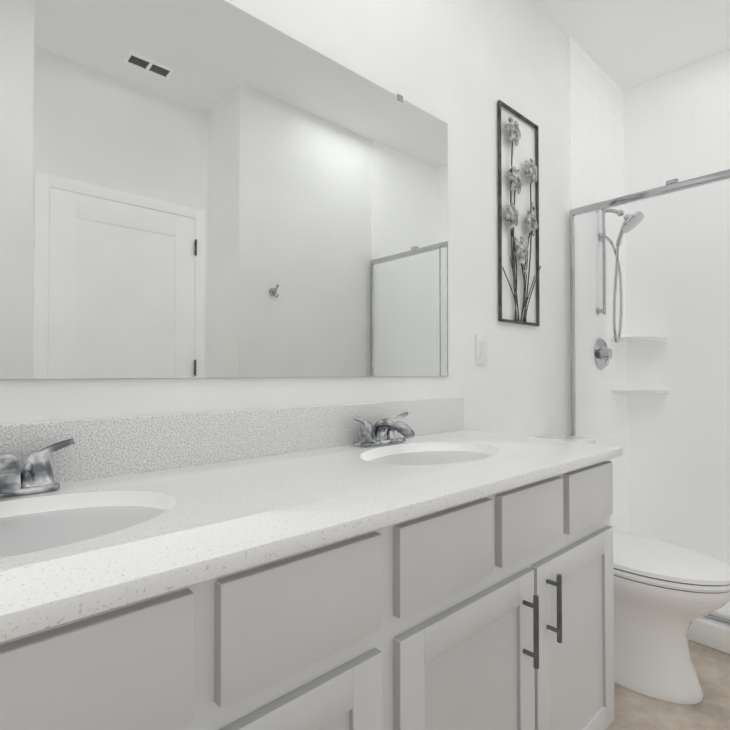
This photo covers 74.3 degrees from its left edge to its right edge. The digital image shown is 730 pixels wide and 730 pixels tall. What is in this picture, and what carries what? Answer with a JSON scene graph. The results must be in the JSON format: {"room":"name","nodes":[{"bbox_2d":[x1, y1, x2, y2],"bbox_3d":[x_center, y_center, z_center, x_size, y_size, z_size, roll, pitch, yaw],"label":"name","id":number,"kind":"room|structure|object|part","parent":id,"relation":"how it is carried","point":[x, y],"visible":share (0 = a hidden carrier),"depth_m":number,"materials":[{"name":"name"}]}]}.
{"room":"bathroom","nodes":[
{"label":"bathroom","id":0,"kind":"room"},
{"bbox_2d":[0,0,570,436],"bbox_3d":[-0.001,-0.272,1.520,4.263,2.740,0.110,1,-1,-42],"label":"wall","id":1,"kind":"structure","parent":0,"point":[206,189],"depth_m":1.25,"materials":[{"name":"white paint"}]},
{"bbox_2d":[476,334,486,364],"bbox_3d":[0.452,-0.059,1.852,0.072,0.116,0.016,1,-1,-42],"label":"switch plate","id":2,"kind":"object","parent":1,"relation":"attached to","point":[481,349],"visible":1,"depth_m":1.85,"materials":[{"name":"white plastic"}]},
{"bbox_2d":[497,100,540,325],"bbox_3d":[0.671,-0.622,2.039,0.328,0.895,0.042,1,-1,-42],"label":"artwork","id":3,"kind":"object","parent":1,"relation":"attached to","point":[531,220],"visible":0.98,"depth_m":2.00,"materials":[{"name":"metal"}]},
{"bbox_2d":[532,0,729,91],"bbox_3d":[0.658,-1.704,0.813,4.263,0.100,2.075,1,-1,-42],"label":"ceiling","id":4,"kind":"structure","parent":0,"point":[625,45],"depth_m":2.35,"materials":[{"name":"paint"}]},
{"bbox_2d":[569,37,729,563],"bbox_3d":[1.758,-0.263,2.074,0.707,2.739,1.445,1,-1,-42],"label":"shower wall tile","id":5,"kind":"structure","parent":0,"point":[658,132],"depth_m":2.62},
{"bbox_2d":[594,338,611,369],"bbox_3d":[1.286,-0.060,2.566,0.170,0.170,0.060,1,-1,-42],"label":"shower valve","id":6,"kind":"object","parent":5,"relation":"attached to","point":[602,351],"depth_m":2.55,"materials":[{"name":"silver metal"}]},
{"bbox_3d":[1.276,-0.030,2.532,0.071,0.071,0.023,1,-1,-42],"label":"shower valve handle","id":7,"kind":"part","parent":6,"relation":"part of","materials":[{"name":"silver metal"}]},
{"bbox_2d":[596,209,643,342],"bbox_3d":[1.335,-0.485,2.511,0.144,0.742,0.218,1,-1,-42],"label":"shower head","id":8,"kind":"object","parent":5,"relation":"attached to","point":[630,223],"depth_m":2.53},
{"bbox_2d":[611,336,667,342],"bbox_3d":[1.528,-0.143,2.681,0.215,0.022,0.215,1,-1,-42],"label":"shower shelf","id":9,"kind":"object","parent":5,"relation":"attached to","point":[641,339],"depth_m":2.63,"materials":[{"name":"plastic"}]},
{"bbox_2d":[612,389,667,393],"bbox_3d":[1.528,0.149,2.677,0.215,0.022,0.215,1,-1,-42],"label":"shower shelf","id":10,"kind":"object","parent":5,"relation":"attached to","point":[630,391],"depth_m":2.62,"materials":[{"name":"plastic"}]},
{"bbox_2d":[606,640,729,729],"bbox_3d":[0.658,1.136,0.768,4.263,0.100,2.075,1,-1,-42],"label":"floor","id":11,"kind":"structure","parent":0,"point":[634,710],"depth_m":1.55,"materials":[{"name":"tile"}]},
{"bbox_2d":[0,398,622,729],"bbox_3d":[-0.129,0.598,0.935,1.798,0.982,0.578,1,-1,-42],"label":"bathroom vanity","id":12,"kind":"object","parent":11,"relation":"on","point":[431,564],"visible":1,"depth_m":0.79,"materials":[{"name":"paint"}]},
{"bbox_2d":[0,430,622,641],"bbox_3d":[-0.128,0.292,0.939,1.798,0.141,0.539,1,-1,-42],"label":"countertop","id":13,"kind":"structure","parent":12,"relation":"on","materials":[{"name":"white stone"}]},
{"bbox_2d":[0,438,74,497],"bbox_3d":[-0.580,0.175,0.771,0.217,0.088,0.152,1,-1,-42],"label":"faucet","id":14,"kind":"object","parent":13,"relation":"on","point":[35,479],"depth_m":0.82,"materials":[{"name":"silver metal"}]},
{"bbox_2d":[353,412,414,446],"bbox_3d":[0.077,0.184,1.364,0.217,0.088,0.152,1,-1,-42],"label":"faucet","id":15,"kind":"object","parent":13,"relation":"on","point":[386,432],"depth_m":1.36,"materials":[{"name":"silver metal"}]},
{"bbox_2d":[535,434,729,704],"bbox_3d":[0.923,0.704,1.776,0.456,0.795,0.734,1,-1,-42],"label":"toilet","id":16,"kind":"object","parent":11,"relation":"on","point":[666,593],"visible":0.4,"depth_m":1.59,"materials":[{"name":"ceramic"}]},
{"bbox_2d":[570,169,729,653],"bbox_3d":[1.478,0.159,1.814,0.109,1.887,1.423,1,-1,-42],"label":"shower enclosure","id":17,"kind":"object","parent":11,"relation":"on","point":[711,630],"visible":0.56,"depth_m":2.04,"materials":[{"name":"glass"}]},
{"bbox_2d":[714,601,729,615],"bbox_3d":[1.766,1.089,2.060,0.668,0.035,1.427,1,-1,-42],"label":"pan","id":18,"kind":"object","parent":11,"relation":"on","point":[725,610],"depth_m":2.10,"materials":[{"name":"ceramic"}]}
]}

